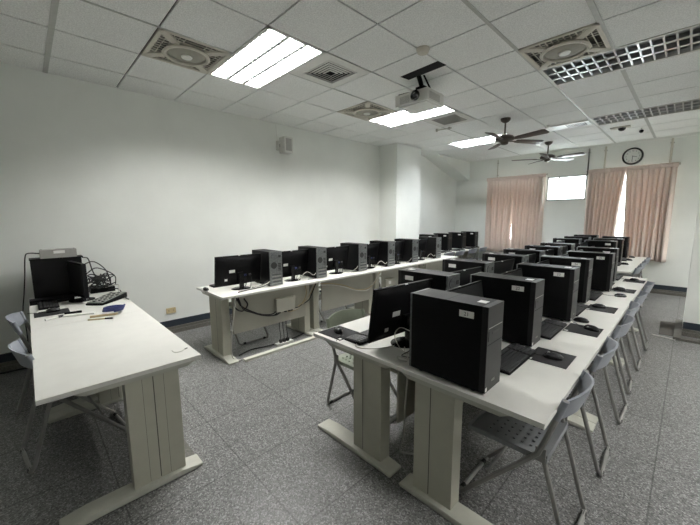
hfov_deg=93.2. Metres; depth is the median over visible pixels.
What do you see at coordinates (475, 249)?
folding chair
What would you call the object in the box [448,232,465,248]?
computer tower
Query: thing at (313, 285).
cable bundle
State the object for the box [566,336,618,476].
folding chair
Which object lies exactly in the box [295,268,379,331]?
table
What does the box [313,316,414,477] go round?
table
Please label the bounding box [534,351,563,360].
mouse
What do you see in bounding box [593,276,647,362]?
table
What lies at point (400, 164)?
wall column
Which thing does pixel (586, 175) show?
window
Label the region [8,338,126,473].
folding chair
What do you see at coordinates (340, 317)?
folding chair
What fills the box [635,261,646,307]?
folding chair
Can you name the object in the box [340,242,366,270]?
computer tower
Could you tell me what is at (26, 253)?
cord
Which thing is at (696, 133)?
trim
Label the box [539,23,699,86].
ceiling light
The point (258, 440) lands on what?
floor
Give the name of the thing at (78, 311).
marker pen
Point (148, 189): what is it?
wall
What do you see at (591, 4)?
trim
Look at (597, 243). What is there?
computer tower
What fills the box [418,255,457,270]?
table
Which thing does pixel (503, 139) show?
ceiling fan
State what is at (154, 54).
ceiling vent
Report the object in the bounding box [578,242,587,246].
monitor
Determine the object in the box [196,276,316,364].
table
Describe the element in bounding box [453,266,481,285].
monitor
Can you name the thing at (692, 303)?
wall pillar
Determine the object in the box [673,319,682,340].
trim
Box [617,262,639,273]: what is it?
table
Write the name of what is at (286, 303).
junction box
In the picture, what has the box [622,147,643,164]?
wall clock
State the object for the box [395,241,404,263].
monitor
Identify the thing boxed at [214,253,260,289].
monitor
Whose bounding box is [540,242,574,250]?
computer tower
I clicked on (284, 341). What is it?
power strip
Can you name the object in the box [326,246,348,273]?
monitor
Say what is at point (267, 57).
light panel
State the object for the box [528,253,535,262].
monitor
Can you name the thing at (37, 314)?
mouse pad
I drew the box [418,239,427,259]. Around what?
monitor
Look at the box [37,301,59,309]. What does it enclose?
keyboard
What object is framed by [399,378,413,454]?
hanging cord
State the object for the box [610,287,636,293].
mouse pad
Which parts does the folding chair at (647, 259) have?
seat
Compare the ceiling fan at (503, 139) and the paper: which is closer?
the paper
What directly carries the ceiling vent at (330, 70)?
in the ceiling
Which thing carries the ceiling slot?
attached to the ceiling
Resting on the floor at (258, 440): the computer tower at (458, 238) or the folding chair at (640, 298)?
the folding chair at (640, 298)
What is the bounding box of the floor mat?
[659,321,674,335]
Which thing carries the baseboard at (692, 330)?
attached to the wall pillar at (692, 303)
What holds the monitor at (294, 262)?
on the table at (260, 300)
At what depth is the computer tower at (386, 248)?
5.69 m
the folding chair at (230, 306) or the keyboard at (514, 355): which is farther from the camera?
the folding chair at (230, 306)
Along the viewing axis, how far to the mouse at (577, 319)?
2.64 m
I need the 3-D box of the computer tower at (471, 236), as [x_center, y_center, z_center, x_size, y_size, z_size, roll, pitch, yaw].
[3.380,-0.663,9.390,0.178,0.431,0.439,-8,11,-44]
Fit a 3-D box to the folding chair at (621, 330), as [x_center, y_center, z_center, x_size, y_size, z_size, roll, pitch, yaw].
[1.996,0.805,2.790,0.437,0.792,0.566,-7,11,-43]
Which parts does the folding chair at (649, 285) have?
frame, backrest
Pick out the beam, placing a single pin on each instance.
(457, 169)
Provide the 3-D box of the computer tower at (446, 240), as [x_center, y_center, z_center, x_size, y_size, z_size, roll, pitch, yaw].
[2.343,-0.521,8.387,0.178,0.431,0.439,-8,11,-44]
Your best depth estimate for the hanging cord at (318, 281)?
4.47 m
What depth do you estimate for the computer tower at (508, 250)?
4.05 m
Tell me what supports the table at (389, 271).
on the floor at (258, 440)
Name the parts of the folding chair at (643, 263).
backrest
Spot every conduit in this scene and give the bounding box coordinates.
[586,149,590,174]
[603,146,607,168]
[669,138,674,162]
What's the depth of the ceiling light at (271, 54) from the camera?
3.28 m
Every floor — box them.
[0,286,699,524]
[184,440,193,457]
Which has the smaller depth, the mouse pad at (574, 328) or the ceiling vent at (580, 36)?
the mouse pad at (574, 328)
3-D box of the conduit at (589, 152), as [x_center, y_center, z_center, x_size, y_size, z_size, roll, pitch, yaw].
[5.342,-2.252,7.414,0.035,0.572,0.052,-8,11,-44]
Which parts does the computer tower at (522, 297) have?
panel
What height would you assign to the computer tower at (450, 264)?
0.431 m
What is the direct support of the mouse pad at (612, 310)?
on the table at (608, 322)
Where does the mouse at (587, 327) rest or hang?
on the mouse pad at (574, 328)
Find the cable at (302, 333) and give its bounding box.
[239,333,303,355]
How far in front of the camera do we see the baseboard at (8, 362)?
4.65 m
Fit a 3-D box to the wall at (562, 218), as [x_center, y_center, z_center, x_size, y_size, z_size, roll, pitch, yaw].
[6.181,-1.050,6.888,0.200,3.322,8.530,-8,11,-44]
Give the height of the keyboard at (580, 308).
0.028 m
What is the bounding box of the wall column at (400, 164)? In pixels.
[379,143,420,283]
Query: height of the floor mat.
0.006 m
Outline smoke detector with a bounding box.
[416,45,429,55]
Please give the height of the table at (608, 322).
0.740 m
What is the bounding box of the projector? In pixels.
[395,75,443,113]
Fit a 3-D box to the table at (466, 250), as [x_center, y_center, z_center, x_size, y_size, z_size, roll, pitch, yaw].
[3.065,-0.027,9.077,1.277,0.740,0.762,-8,11,-44]
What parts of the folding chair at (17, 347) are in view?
backrest, frame, frame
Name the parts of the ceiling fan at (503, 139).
blade, motor, blade, blade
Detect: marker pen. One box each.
[44,314,63,320]
[64,310,81,314]
[88,317,112,320]
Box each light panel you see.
[214,32,315,85]
[369,108,448,125]
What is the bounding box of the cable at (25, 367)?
[0,367,26,373]
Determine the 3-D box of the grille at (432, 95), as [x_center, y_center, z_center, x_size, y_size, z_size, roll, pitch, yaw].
[0.951,-1.865,3.721,0.005,0.075,0.220,7,11,43]
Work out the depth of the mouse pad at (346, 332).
2.41 m
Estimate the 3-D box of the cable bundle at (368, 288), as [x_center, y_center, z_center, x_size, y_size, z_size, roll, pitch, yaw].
[0.043,0.340,4.965,1.267,0.278,0.038,-8,11,-44]
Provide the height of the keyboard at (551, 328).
0.028 m
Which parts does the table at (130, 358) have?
leg, leg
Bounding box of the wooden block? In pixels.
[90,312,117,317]
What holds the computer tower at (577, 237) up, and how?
on the table
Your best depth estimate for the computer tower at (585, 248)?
4.26 m
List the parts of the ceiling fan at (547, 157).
motor, blade, blade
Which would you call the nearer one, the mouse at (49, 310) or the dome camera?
the mouse at (49, 310)
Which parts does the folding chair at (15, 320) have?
backrest, frame, frame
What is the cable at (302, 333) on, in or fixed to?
on the floor at (258, 440)
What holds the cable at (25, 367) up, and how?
on the floor at (258, 440)
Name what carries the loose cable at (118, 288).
on the table at (35, 323)
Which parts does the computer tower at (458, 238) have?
panel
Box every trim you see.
[42,0,656,154]
[470,132,699,162]
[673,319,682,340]
[681,337,699,344]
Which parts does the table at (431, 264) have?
modesty panel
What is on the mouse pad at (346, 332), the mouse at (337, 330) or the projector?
the mouse at (337, 330)
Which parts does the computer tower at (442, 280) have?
panel, panel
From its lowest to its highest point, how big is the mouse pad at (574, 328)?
0.004 m
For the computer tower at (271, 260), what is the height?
0.430 m
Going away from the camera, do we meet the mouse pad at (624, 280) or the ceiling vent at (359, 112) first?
the mouse pad at (624, 280)
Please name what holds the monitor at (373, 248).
on the table at (389, 271)
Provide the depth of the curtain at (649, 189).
6.71 m
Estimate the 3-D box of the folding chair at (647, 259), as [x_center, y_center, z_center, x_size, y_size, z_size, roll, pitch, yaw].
[5.530,0.278,6.535,0.437,0.792,0.566,-8,11,-44]
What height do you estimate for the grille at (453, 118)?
0.006 m
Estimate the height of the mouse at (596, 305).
0.039 m
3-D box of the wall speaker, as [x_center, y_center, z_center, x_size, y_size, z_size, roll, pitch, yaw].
[-1.085,-2.038,5.464,0.194,0.460,0.214,-8,11,-44]
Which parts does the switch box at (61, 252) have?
label plate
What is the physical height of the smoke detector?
0.045 m
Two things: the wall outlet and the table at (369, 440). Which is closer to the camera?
the table at (369, 440)
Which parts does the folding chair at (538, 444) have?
seat, frame, backrest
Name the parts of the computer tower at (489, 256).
panel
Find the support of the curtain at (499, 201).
hanging from the rail
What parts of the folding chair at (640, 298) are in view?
frame, backrest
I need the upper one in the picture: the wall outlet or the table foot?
the wall outlet
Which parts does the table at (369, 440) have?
leg, modesty panel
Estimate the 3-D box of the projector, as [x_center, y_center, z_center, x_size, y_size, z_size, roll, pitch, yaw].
[0.805,-1.964,3.867,0.434,0.298,0.392,7,11,43]
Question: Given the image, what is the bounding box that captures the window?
[546,174,587,200]
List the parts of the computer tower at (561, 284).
panel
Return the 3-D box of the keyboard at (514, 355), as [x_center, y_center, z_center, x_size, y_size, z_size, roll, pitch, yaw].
[0.956,0.561,1.967,0.440,0.028,0.150,-8,11,-44]
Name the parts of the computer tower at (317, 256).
panel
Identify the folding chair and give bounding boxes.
[6,311,31,413]
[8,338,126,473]
[229,302,268,344]
[326,309,396,422]
[444,252,454,255]
[455,250,464,258]
[459,369,593,524]
[465,247,486,259]
[466,248,477,259]
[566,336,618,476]
[586,314,634,423]
[609,301,639,393]
[614,290,647,370]
[617,257,650,299]
[631,265,642,313]
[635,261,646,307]
[635,281,654,349]
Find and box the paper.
[62,311,95,317]
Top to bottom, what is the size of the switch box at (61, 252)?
0.089 m
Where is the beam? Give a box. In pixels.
[424,154,469,180]
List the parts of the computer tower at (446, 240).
panel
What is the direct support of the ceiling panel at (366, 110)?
attached to the ceiling
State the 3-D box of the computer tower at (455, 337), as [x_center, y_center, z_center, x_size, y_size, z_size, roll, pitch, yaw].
[0.544,0.390,1.746,0.178,0.431,0.439,-8,11,-44]
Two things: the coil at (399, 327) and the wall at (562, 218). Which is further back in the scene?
the wall at (562, 218)
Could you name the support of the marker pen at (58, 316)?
on the table at (35, 323)
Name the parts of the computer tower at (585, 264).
panel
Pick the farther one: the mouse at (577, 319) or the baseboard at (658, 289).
the baseboard at (658, 289)
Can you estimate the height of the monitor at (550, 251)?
0.404 m
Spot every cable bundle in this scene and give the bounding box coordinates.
[234,298,278,315]
[287,283,315,311]
[320,272,380,290]
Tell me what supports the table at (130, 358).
on the floor at (258, 440)
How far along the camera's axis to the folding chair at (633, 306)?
3.02 m
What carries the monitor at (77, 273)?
on the table at (35, 323)
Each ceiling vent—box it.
[147,34,223,69]
[291,51,370,87]
[345,104,387,118]
[422,111,476,126]
[526,30,605,66]
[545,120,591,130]
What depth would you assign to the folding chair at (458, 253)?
7.86 m
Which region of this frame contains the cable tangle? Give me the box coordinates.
[82,257,115,288]
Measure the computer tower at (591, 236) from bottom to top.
0.431 m
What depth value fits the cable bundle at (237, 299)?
3.79 m
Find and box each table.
[29,289,142,413]
[31,311,202,524]
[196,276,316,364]
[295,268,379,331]
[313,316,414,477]
[353,261,424,306]
[396,320,608,524]
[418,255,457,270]
[452,246,482,258]
[542,294,634,423]
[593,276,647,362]
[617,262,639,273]
[622,256,646,263]
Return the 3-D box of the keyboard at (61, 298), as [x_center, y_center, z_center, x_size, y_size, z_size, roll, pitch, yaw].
[-3.046,0.381,3.392,0.340,0.045,0.122,-8,11,-44]
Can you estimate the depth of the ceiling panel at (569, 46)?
3.04 m
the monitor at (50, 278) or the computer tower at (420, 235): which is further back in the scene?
the computer tower at (420, 235)
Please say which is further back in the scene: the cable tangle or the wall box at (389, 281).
the wall box at (389, 281)
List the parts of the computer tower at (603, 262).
panel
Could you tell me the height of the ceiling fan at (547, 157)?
0.402 m
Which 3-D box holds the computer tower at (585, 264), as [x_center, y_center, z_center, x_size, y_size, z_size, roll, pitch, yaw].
[2.181,0.160,3.375,0.178,0.431,0.439,-8,11,-44]
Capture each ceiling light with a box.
[207,24,326,89]
[367,104,457,127]
[448,133,514,147]
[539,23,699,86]
[590,98,699,125]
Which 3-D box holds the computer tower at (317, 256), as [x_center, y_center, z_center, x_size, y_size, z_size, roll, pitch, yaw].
[-0.542,-0.013,4.757,0.177,0.430,0.439,-8,11,-44]
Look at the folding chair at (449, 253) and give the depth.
7.51 m
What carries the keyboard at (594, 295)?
on the table at (608, 322)
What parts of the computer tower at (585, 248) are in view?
panel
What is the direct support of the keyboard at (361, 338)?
on the table at (369, 440)
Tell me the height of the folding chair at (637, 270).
0.792 m
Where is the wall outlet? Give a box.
[166,307,175,313]
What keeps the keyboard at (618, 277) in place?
on the table at (620, 283)
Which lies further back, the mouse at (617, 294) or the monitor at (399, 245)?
the monitor at (399, 245)
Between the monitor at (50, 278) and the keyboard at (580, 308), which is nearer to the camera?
the keyboard at (580, 308)
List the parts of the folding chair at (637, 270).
backrest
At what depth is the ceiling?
3.29 m
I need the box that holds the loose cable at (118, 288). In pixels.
[108,284,128,299]
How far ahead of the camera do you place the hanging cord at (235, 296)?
3.64 m
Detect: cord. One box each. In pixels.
[22,253,38,352]
[231,296,240,359]
[317,281,320,330]
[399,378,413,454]
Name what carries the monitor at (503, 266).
on the table
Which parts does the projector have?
mount arm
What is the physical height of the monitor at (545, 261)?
0.404 m
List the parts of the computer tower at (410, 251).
panel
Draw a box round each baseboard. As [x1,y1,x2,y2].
[0,282,380,372]
[650,284,686,296]
[681,322,699,338]
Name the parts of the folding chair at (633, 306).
frame, backrest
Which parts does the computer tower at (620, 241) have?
panel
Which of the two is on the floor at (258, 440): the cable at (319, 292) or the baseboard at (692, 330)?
the cable at (319, 292)
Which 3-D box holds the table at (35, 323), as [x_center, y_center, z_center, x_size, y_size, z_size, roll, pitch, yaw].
[-2.667,0.741,3.340,0.752,0.822,1.419,-8,11,-44]
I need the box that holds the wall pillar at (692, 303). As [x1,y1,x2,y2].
[682,197,699,326]
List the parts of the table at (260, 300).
modesty panel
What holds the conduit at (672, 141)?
attached to the wall at (562, 218)
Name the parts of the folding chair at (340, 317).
frame, seat, backrest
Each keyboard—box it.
[29,294,74,305]
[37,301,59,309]
[344,329,368,345]
[500,343,536,374]
[540,318,566,339]
[576,303,588,316]
[590,290,602,300]
[616,274,622,280]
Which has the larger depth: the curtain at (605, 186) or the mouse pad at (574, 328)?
the curtain at (605, 186)
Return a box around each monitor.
[67,261,94,302]
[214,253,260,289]
[282,249,308,281]
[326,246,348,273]
[367,243,379,268]
[367,278,432,347]
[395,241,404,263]
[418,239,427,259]
[446,280,483,296]
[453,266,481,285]
[494,258,514,273]
[502,268,522,276]
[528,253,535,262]
[537,260,549,263]
[545,249,553,255]
[562,246,567,254]
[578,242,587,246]
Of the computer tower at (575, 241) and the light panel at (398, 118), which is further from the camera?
the computer tower at (575, 241)
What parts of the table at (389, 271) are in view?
modesty panel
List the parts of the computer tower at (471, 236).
panel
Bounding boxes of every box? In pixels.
[39,248,76,258]
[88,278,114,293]
[274,295,294,313]
[384,278,393,286]
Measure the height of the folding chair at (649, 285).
0.792 m
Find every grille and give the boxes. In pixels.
[286,138,291,150]
[400,95,408,103]
[429,91,439,101]
[432,114,466,124]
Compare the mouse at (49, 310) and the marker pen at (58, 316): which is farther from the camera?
the mouse at (49, 310)
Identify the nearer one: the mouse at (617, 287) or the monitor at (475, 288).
the monitor at (475, 288)
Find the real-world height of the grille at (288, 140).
0.195 m
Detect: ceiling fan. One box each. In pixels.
[459,117,548,149]
[512,141,585,163]
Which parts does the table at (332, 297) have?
modesty panel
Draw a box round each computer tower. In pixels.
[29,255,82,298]
[252,249,282,285]
[298,245,326,277]
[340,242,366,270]
[370,240,394,266]
[394,238,418,261]
[398,267,459,290]
[409,288,503,393]
[419,234,437,236]
[419,237,441,257]
[433,233,451,250]
[442,258,493,272]
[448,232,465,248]
[461,231,477,246]
[470,272,544,346]
[482,252,528,269]
[503,248,544,262]
[516,262,579,320]
[524,245,562,255]
[539,255,593,302]
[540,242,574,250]
[553,238,581,250]
[564,236,590,242]
[567,250,614,291]
[574,235,598,239]
[576,246,618,281]
[584,240,617,247]
[593,238,623,261]
[602,236,629,257]
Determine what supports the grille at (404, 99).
attached to the projector
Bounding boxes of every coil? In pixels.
[238,281,270,292]
[394,327,409,361]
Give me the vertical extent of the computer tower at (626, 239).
0.431 m
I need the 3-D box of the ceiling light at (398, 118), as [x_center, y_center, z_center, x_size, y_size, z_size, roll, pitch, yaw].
[0.916,-2.313,5.066,0.627,0.139,1.254,-8,11,-44]
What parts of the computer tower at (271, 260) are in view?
panel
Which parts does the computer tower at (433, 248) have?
panel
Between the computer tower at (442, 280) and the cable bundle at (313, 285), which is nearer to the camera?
the computer tower at (442, 280)
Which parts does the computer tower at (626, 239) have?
panel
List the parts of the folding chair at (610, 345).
frame, frame, backrest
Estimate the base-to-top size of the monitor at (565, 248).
0.404 m
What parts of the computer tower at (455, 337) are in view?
panel, panel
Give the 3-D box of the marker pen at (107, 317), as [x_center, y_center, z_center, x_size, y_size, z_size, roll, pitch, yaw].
[-2.099,0.474,2.787,0.179,0.013,0.013,-3,8,-18]
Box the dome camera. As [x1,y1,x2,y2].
[610,125,630,130]
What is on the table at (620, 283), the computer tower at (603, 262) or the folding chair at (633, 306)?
the computer tower at (603, 262)
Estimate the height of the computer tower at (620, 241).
0.431 m
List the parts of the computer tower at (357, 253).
panel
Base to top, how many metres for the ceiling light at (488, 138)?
0.139 m
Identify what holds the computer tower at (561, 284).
on the table at (608, 322)
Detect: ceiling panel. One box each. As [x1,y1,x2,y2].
[141,28,231,73]
[337,101,395,120]
[518,22,611,70]
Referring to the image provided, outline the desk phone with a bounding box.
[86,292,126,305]
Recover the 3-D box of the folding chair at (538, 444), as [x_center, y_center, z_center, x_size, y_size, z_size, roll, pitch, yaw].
[0.948,0.946,1.798,0.437,0.792,0.566,-8,11,-44]
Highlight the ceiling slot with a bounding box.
[401,61,445,79]
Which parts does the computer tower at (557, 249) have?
panel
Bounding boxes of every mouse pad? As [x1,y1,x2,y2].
[34,308,69,317]
[319,326,358,340]
[529,347,576,368]
[562,323,603,337]
[586,304,617,313]
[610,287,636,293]
[623,279,644,283]
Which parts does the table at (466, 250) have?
leg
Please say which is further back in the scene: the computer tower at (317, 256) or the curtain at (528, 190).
the curtain at (528, 190)
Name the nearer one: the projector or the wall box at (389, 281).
the projector
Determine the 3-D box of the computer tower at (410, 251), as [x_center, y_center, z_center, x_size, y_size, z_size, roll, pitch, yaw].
[1.071,-0.233,6.317,0.177,0.430,0.439,-8,11,-44]
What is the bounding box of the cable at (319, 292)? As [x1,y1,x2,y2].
[319,292,323,322]
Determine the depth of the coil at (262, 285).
3.96 m
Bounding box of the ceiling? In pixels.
[0,0,699,161]
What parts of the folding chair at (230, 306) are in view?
frame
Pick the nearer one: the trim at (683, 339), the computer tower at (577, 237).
the trim at (683, 339)
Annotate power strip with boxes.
[275,322,293,346]
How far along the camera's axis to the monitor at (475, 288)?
2.19 m
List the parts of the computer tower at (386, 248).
panel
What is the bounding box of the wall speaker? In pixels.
[275,124,292,154]
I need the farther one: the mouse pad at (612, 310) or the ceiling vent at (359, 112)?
the ceiling vent at (359, 112)
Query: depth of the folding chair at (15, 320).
2.70 m
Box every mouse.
[27,307,60,313]
[334,327,341,340]
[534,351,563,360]
[573,317,588,322]
[574,322,599,331]
[588,303,605,308]
[603,293,626,296]
[614,286,625,290]
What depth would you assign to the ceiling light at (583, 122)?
5.60 m
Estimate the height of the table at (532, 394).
0.740 m
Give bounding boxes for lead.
[355,344,394,348]
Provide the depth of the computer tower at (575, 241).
6.11 m
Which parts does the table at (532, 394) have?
leg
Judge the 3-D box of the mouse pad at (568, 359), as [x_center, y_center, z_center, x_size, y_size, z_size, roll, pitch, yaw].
[1.208,0.569,1.990,0.240,0.004,0.210,-8,11,-44]
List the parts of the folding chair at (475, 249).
backrest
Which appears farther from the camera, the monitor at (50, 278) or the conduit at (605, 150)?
the conduit at (605, 150)
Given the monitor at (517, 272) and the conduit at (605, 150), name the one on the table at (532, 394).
the monitor at (517, 272)
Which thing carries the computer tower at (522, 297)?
on the table at (532, 394)
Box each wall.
[0,62,455,353]
[455,135,699,287]
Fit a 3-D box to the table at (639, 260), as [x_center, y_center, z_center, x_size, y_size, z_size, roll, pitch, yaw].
[5.363,0.287,6.666,1.277,0.740,0.762,-8,11,-44]
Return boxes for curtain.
[484,176,513,250]
[510,173,545,248]
[583,167,625,237]
[623,162,678,261]
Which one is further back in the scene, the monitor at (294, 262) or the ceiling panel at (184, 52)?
the monitor at (294, 262)
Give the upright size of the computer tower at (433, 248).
0.430 m
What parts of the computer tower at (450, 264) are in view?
panel, panel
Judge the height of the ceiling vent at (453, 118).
0.007 m
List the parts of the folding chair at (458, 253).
backrest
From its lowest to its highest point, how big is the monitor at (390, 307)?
0.404 m
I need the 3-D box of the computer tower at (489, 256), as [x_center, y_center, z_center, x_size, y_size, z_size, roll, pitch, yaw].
[1.708,0.122,3.671,0.178,0.431,0.439,-8,11,-44]
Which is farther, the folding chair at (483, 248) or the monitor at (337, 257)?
the folding chair at (483, 248)
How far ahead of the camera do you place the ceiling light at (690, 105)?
5.03 m
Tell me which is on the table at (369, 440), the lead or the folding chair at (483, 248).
the lead
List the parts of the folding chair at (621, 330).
frame, backrest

